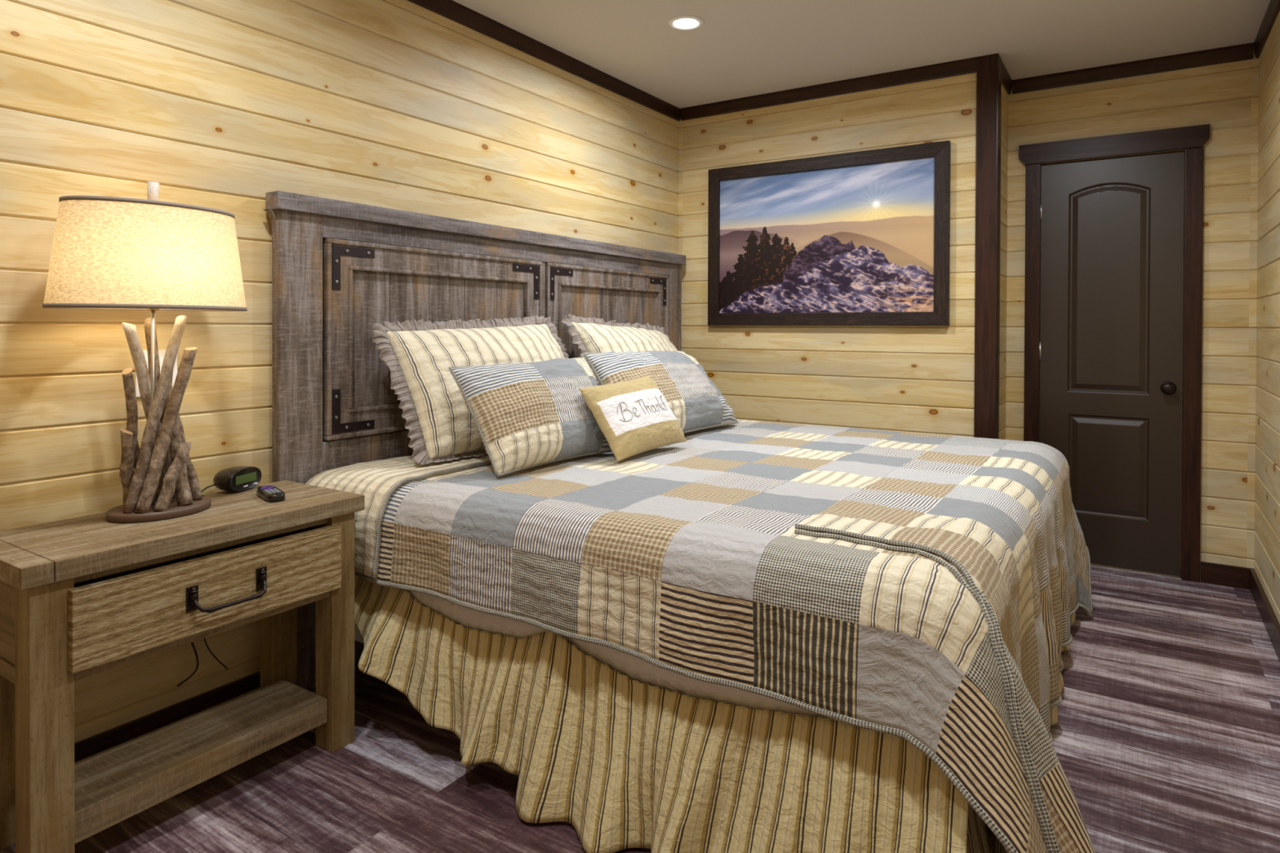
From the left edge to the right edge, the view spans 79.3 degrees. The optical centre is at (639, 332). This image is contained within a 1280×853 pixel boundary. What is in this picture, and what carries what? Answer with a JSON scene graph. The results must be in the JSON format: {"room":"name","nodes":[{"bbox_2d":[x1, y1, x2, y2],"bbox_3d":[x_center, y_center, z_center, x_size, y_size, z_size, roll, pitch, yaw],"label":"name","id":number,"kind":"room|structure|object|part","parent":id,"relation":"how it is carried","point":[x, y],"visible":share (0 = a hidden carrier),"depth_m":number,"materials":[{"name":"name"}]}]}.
{"room":"bedroom","nodes":[
{"label":"bedroom","id":0,"kind":"room"},
{"bbox_2d":[0,0,679,742],"bbox_3d":[-1.128,-0.075,2.554,0.100,2.440,5.000,0,1,33],"label":"wall","id":1,"kind":"structure","parent":0,"point":[221,104],"depth_m":2.30,"materials":[{"name":"brown wood"}]},
{"bbox_2d":[134,350,177,396],"bbox_3d":[-1.337,0.113,2.135,0.008,0.126,0.108,0,1,33],"label":"wall outlet","id":2,"kind":"object","parent":1,"relation":"attached to","point":[161,353],"visible":0.21,"depth_m":2.14,"materials":[{"name":"white plastic"}]},
{"bbox_2d":[74,671,260,762],"bbox_3d":[-1.110,1.098,2.489,0.016,0.095,4.900,0,1,33],"label":"baseboard","id":3,"kind":"structure","parent":1,"relation":"attached to","point":[92,745],"depth_m":2.14,"materials":[{"name":"brown wood"}]},
{"bbox_2d":[407,0,680,121],"bbox_3d":[-1.101,-1.260,2.470,0.020,0.068,4.900,0,1,33],"label":"trim","id":4,"kind":"structure","parent":1,"relation":"attached to","point":[451,10],"depth_m":3.47,"materials":[{"name":"brown wood"}]},
{"bbox_2d":[0,563,1279,852],"bbox_3d":[0.190,1.184,2.014,2.916,0.060,5.520,0,1,33],"label":"floor","id":5,"kind":"structure","parent":0,"point":[1166,735],"depth_m":2.03,"materials":[{"name":"wood"}]},
{"bbox_2d":[0,480,364,852],"bbox_3d":[-1.131,0.803,1.927,0.414,0.693,0.792,0,1,33],"label":"nightstand","id":6,"kind":"object","parent":5,"relation":"on","point":[82,597],"visible":0.99,"depth_m":1.77,"materials":[{"name":"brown wood"}]},
{"bbox_3d":[-1.344,0.709,1.644,0.194,0.034,0.028,0,1,33],"label":"rail","id":7,"kind":"part","parent":6,"relation":"part of","materials":[{"name":"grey wood"}]},
{"bbox_3d":[-1.343,0.602,1.643,0.194,0.179,0.020,0,1,33],"label":"panel","id":8,"kind":"part","parent":6,"relation":"part of","materials":[{"name":"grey wood"}]},
{"bbox_3d":[-1.448,0.825,1.732,0.075,0.650,0.077,0,1,33],"label":"leg","id":9,"kind":"part","parent":6,"relation":"part of","materials":[{"name":"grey wood"}]},
{"bbox_3d":[-1.222,0.827,1.585,0.075,0.650,0.077,0,1,33],"label":"leg","id":10,"kind":"part","parent":6,"relation":"part of","materials":[{"name":"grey wood"}]},
{"bbox_2d":[42,181,247,686],"bbox_3d":[-1.226,0.307,1.945,0.308,1.369,0.452,0,0,24],"label":"table lamp","id":11,"kind":"object","parent":6,"relation":"on","point":[153,255],"visible":0.96,"depth_m":1.88,"materials":[{"name":"beige fabric"}]},
{"bbox_3d":[-1.225,-0.061,1.942,0.303,0.010,0.455,0,1,33],"label":"shade trim","id":12,"kind":"part","parent":11,"relation":"part of","materials":[{"name":"brown fabric"}]},
{"bbox_3d":[-1.225,-0.185,1.941,0.300,0.247,0.452,0,1,33],"label":"lamp shade","id":13,"kind":"part","parent":11,"relation":"part of","materials":[{"name":"fabric"}]},
{"bbox_3d":[-1.224,-0.308,1.940,0.259,0.010,0.391,0,1,33],"label":"shade trim","id":14,"kind":"part","parent":11,"relation":"part of","materials":[{"name":"brown fabric"}]},
{"bbox_2d":[146,308,159,310],"bbox_3d":[-1.225,-0.081,1.942,0.032,0.050,0.032,0,1,33],"label":"socket","id":15,"kind":"object","parent":11,"relation":"attached to","point":[147,308],"depth_m":1.93,"materials":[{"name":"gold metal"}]},
{"bbox_3d":[-1.226,0.191,1.944,0.010,0.492,0.010,0,1,33],"label":"rod","id":16,"kind":"part","parent":11,"relation":"part of","materials":[{"name":"silver metal"}]},
{"bbox_3d":[-1.278,0.716,2.120,0.046,0.549,0.146,0,0,4],"label":"cord","id":17,"kind":"part","parent":11,"relation":"part of","materials":[{"name":"black plastic"}]},
{"bbox_3d":[-1.285,0.609,2.031,0.008,0.220,0.602,0,1,33],"label":"panel","id":18,"kind":"part","parent":6,"relation":"part of","materials":[{"name":"brown wood"}]},
{"bbox_3d":[-1.028,0.612,1.772,0.004,0.056,0.026,0,1,33],"label":"handle plate","id":19,"kind":"part","parent":6,"relation":"part of","materials":[{"name":"brown metal"}]},
{"bbox_3d":[-1.024,0.604,1.769,0.017,0.036,0.018,0,1,33],"label":"handle post","id":20,"kind":"part","parent":6,"relation":"part of","materials":[{"name":"brown metal"}]},
{"bbox_2d":[74,679,327,844],"bbox_3d":[-1.111,1.036,1.921,0.217,0.065,0.600,0,1,33],"label":"shelf","id":21,"kind":"object","parent":6,"relation":"attached to","point":[113,785],"depth_m":1.87,"materials":[{"name":"brown wood"}]},
{"bbox_3d":[-1.027,0.512,1.863,0.021,0.022,0.604,0,1,33],"label":"rail","id":22,"kind":"part","parent":6,"relation":"part of","materials":[{"name":"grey wood"}]},
{"bbox_3d":[-1.020,0.712,1.860,0.024,0.022,0.604,0,1,33],"label":"rail","id":23,"kind":"part","parent":6,"relation":"part of","materials":[{"name":"brown wood"}]},
{"bbox_3d":[-0.997,0.613,1.847,0.024,0.170,0.632,0,1,33],"label":"drawer","id":24,"kind":"part","parent":6,"relation":"part of","materials":[{"name":"wood"}]},
{"bbox_2d":[200,466,262,669],"bbox_3d":[-1.194,0.686,2.197,0.120,0.596,0.191,0,0,14],"label":"alarm clock","id":25,"kind":"object","parent":6,"relation":"on","point":[237,478],"visible":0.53,"depth_m":2.19,"materials":[{"name":"black plastic"}]},
{"bbox_3d":[-1.224,0.705,2.182,0.065,0.557,0.142,0,0,7],"label":"cord","id":26,"kind":"part","parent":25,"relation":"part of","materials":[{"name":"black plastic"}]},
{"bbox_3d":[-0.938,0.611,1.912,0.004,0.056,0.026,0,1,33],"label":"handle plate","id":27,"kind":"part","parent":6,"relation":"part of","materials":[{"name":"brown metal"}]},
{"bbox_3d":[-0.933,0.603,1.909,0.017,0.036,0.018,0,1,33],"label":"handle post","id":28,"kind":"part","parent":6,"relation":"part of","materials":[{"name":"brown metal"}]},
{"bbox_2d":[256,485,285,502],"bbox_3d":[-1.020,0.445,2.131,0.052,0.021,0.152,0,1,-39],"label":"remote control","id":29,"kind":"object","parent":6,"relation":"on","point":[268,493],"visible":1,"depth_m":2.10,"materials":[{"name":"black plastic"}]},
{"bbox_3d":[-1.078,0.822,2.303,0.075,0.650,0.073,0,1,33],"label":"leg","id":30,"kind":"part","parent":6,"relation":"part of","materials":[{"name":"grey wood"}]},
{"bbox_3d":[-0.956,0.599,2.239,0.194,0.179,0.020,0,1,33],"label":"panel","id":31,"kind":"part","parent":6,"relation":"part of","materials":[{"name":"brown wood"}]},
{"bbox_3d":[-0.851,0.824,2.155,0.075,0.650,0.073,0,1,33],"label":"leg","id":32,"kind":"part","parent":6,"relation":"part of","materials":[{"name":"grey wood"}]},
{"bbox_2d":[263,191,685,690],"bbox_3d":[0.350,0.359,2.899,1.972,1.578,2.530,0,1,33],"label":"headboard","id":33,"kind":"object","parent":5,"relation":"on","point":[381,264],"visible":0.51,"depth_m":2.68,"materials":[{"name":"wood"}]},
{"bbox_3d":[-0.735,0.021,2.965,0.032,0.660,1.072,0,1,33],"label":"door frame","id":34,"kind":"part","parent":33,"relation":"part of","materials":[{"name":"wood"}]},
{"bbox_3d":[-0.445,-0.410,3.412,0.068,0.054,2.502,0,1,33],"label":"cap rail","id":35,"kind":"part","parent":33,"relation":"part of","materials":[{"name":"wood"}]},
{"bbox_3d":[-0.444,-0.347,3.427,0.037,0.070,2.193,0,1,33],"label":"frieze rail","id":36,"kind":"part","parent":33,"relation":"part of","materials":[{"name":"wood"}]},
{"bbox_3d":[-0.137,0.016,3.883,0.032,0.660,1.048,0,1,33],"label":"door frame","id":37,"kind":"part","parent":33,"relation":"part of","materials":[{"name":"wood"}]},
{"bbox_2d":[305,419,1095,852],"bbox_3d":[0.456,0.785,2.711,2.211,0.721,2.284,0,1,33],"label":"quilt","id":38,"kind":"object","parent":33,"relation":"on","point":[924,590],"visible":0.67,"depth_m":1.80,"materials":[{"name":"fabric"}]},
{"bbox_2d":[372,315,568,465],"bbox_3d":[-0.514,0.175,2.872,0.385,0.490,0.935,0,1,33],"label":"ruffled pillow","id":39,"kind":"object","parent":38,"relation":"on","point":[418,355],"visible":0.63,"depth_m":2.60,"materials":[{"name":"fabric"}]},
{"bbox_2d":[448,356,612,476],"bbox_3d":[-0.306,0.265,2.674,0.283,0.338,0.733,0,1,33],"label":"patchwork pillow","id":40,"kind":"object","parent":38,"relation":"on","point":[525,415],"visible":0.9,"depth_m":2.48,"materials":[{"name":"blue fabric"}]},
{"bbox_2d":[561,314,677,386],"bbox_3d":[0.020,0.167,3.690,0.370,0.498,0.881,0,1,33],"label":"ruffled pillow","id":41,"kind":"object","parent":38,"relation":"on","point":[593,335],"visible":0.41,"depth_m":3.52,"materials":[{"name":"fabric"}]},
{"bbox_2d":[571,321,677,353],"bbox_3d":[0.028,0.180,3.685,0.336,0.460,0.795,0,1,33],"label":"cushion","id":42,"kind":"object","parent":41,"relation":"on","point":[598,337],"depth_m":3.54,"materials":[{"name":"fabric"}]},
{"bbox_2d":[578,375,686,461],"bbox_3d":[-0.009,0.299,2.797,0.182,0.257,0.485,0,1,33],"label":"pillow","id":43,"kind":"object","parent":38,"relation":"on","point":[634,417],"visible":1,"depth_m":2.69,"materials":[{"name":"yellow fabric"}]},
{"bbox_2d":[583,351,738,433],"bbox_3d":[0.099,0.252,3.296,0.309,0.348,0.907,0,1,33],"label":"patchwork pillow","id":44,"kind":"object","parent":38,"relation":"on","point":[695,401],"visible":0.64,"depth_m":3.23,"materials":[{"name":"blue fabric"}]},
{"bbox_2d":[354,575,1075,852],"bbox_3d":[0.377,0.909,2.713,1.966,0.460,2.311,0,1,33],"label":"bed skirt","id":45,"kind":"object","parent":33,"relation":"hanging from","point":[626,750],"visible":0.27,"depth_m":1.72,"materials":[{"name":"fabric"}]},
{"bbox_3d":[-0.598,0.891,2.115,0.882,0.384,0.156,0,1,33],"label":"panel","id":46,"kind":"part","parent":45,"relation":"part of","materials":[{"name":"fabric"}]},
{"bbox_3d":[0.141,0.942,1.612,1.024,0.411,0.148,0,1,33],"label":"panel","id":47,"kind":"part","parent":45,"relation":"part of","materials":[{"name":"fabric"}]},
{"bbox_3d":[1.147,0.946,2.218,0.102,0.383,2.013,0,1,33],"label":"foot panel","id":48,"kind":"part","parent":45,"relation":"part of","materials":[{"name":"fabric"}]},
{"bbox_2d":[678,72,976,437],"bbox_3d":[0.962,-0.080,4.117,1.699,2.440,0.100,0,1,33],"label":"wall","id":49,"kind":"structure","parent":0,"point":[908,379],"depth_m":4.00,"materials":[{"name":"brown wood"}]},
{"bbox_2d":[680,57,976,120],"bbox_3d":[0.912,-1.266,4.072,1.606,0.068,0.020,0,1,33],"label":"trim","id":50,"kind":"structure","parent":49,"relation":"attached to","point":[965,66],"depth_m":4.00,"materials":[{"name":"brown wood"}]},
{"bbox_2d":[707,140,951,325],"bbox_3d":[0.938,-0.477,4.048,1.297,0.884,0.033,0,1,33],"label":"framed picture","id":51,"kind":"object","parent":49,"relation":"attached to","point":[860,237],"visible":1,"depth_m":4.00},
{"bbox_2d":[973,53,1001,439],"bbox_3d":[1.642,-0.073,3.649,0.094,2.439,0.100,0,1,33],"label":"trim","id":52,"kind":"structure","parent":49,"relation":"attached to","point":[988,68],"depth_m":3.60,"materials":[{"name":"brown wood"}]},
{"bbox_2d":[452,0,1270,108],"bbox_3d":[0.199,-1.316,1.995,2.916,0.060,5.520,0,1,33],"label":"ceiling","id":53,"kind":"structure","parent":0,"point":[741,48],"depth_m":3.35,"materials":[{"name":"grey paint"}]},
{"bbox_2d":[667,15,703,30],"bbox_3d":[0.192,-1.290,3.228,0.150,0.010,0.150,0,1,33],"label":"recessed light","id":54,"kind":"object","parent":53,"relation":"in","point":[682,22],"visible":1,"depth_m":3.21,"materials":[{"name":"white ceramic"}]},
{"bbox_2d":[999,84,1008,439],"bbox_3d":[1.759,-0.075,3.875,0.100,2.440,0.362,0,1,33],"label":"wall","id":55,"kind":"structure","parent":0,"point":[1004,112],"depth_m":3.90,"materials":[{"name":"brown wood"}]},
{"bbox_2d":[1001,60,1012,94],"bbox_3d":[1.808,-1.260,3.824,0.020,0.068,0.382,0,1,33],"label":"trim","id":56,"kind":"structure","parent":55,"relation":"attached to","point":[1006,81],"depth_m":3.84,"materials":[{"name":"brown wood"}]},
{"bbox_2d":[1004,49,1259,582],"bbox_3d":[2.353,-0.072,3.764,1.216,2.440,0.100,0,1,33],"label":"wall","id":57,"kind":"structure","parent":0,"point":[1224,96],"depth_m":3.53,"materials":[{"name":"brown wood"}]},
{"bbox_2d":[1023,163,1040,442],"bbox_3d":[1.993,0.146,3.926,0.068,1.998,0.022,0,1,33],"label":"trim","id":58,"kind":"structure","parent":57,"relation":"attached to","point":[1033,171],"depth_m":3.91,"materials":[{"name":"brown wood"}]},
{"bbox_2d":[1039,151,1184,576],"bbox_3d":[2.270,0.148,3.749,0.597,1.984,0.101,0,1,33],"label":"door","id":59,"kind":"structure","parent":57,"relation":"in","point":[1112,229],"depth_m":3.74,"materials":[{"name":"black paint"}]},
{"bbox_3d":[2.466,0.263,3.602,0.062,0.062,0.067,0,1,33],"label":"knob","id":60,"kind":"part","parent":59,"relation":"part of","materials":[{"name":"brown metal"}]},
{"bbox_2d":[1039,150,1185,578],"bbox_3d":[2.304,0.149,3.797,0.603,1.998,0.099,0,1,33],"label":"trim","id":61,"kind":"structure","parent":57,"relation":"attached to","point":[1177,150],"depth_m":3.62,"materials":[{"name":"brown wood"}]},
{"bbox_2d":[1018,124,1209,164],"bbox_3d":[2.270,-0.901,3.736,0.786,0.099,0.030,0,1,33],"label":"trim","id":62,"kind":"structure","parent":57,"relation":"attached to","point":[1192,136],"depth_m":3.71,"materials":[{"name":"brown wood"}]},
{"bbox_2d":[1012,42,1253,93],"bbox_3d":[2.324,-1.258,3.705,0.974,0.068,0.020,0,1,33],"label":"trim","id":63,"kind":"structure","parent":57,"relation":"attached to","point":[1240,52],"depth_m":3.67,"materials":[{"name":"brown wood"}]},
{"bbox_2d":[1181,146,1204,582],"bbox_3d":[2.550,0.151,3.564,0.069,1.998,0.022,0,1,33],"label":"trim","id":64,"kind":"structure","parent":57,"relation":"attached to","point":[1193,176],"depth_m":3.56,"materials":[{"name":"brown wood"}]},
{"bbox_2d":[1200,561,1249,589],"bbox_3d":[2.655,1.104,3.505,0.177,0.095,0.016,0,1,33],"label":"baseboard","id":65,"kind":"structure","parent":57,"relation":"attached to","point":[1223,575],"depth_m":3.50,"materials":[{"name":"brown wood"}]},
{"bbox_2d":[1253,10,1279,623],"bbox_3d":[1.332,-0.056,1.170,0.100,2.440,5.362,0,1,33],"label":"wall","id":66,"kind":"structure","parent":0,"point":[1267,456],"depth_m":3.11,"materials":[{"name":"brown wood"}]},
{"bbox_2d":[1249,568,1279,662],"bbox_3d":[1.278,1.116,1.211,0.016,0.095,5.362,0,1,33],"label":"baseboard","id":67,"kind":"structure","parent":66,"relation":"attached to","point":[1272,625],"depth_m":3.01,"materials":[{"name":"brown wood"}]},
{"bbox_2d":[1253,0,1279,58],"bbox_3d":[1.285,-1.242,1.194,0.020,0.068,5.362,0,1,33],"label":"trim","id":68,"kind":"structure","parent":66,"relation":"attached to","point":[1273,10],"depth_m":3.13,"materials":[{"name":"brown wood"}]}
]}

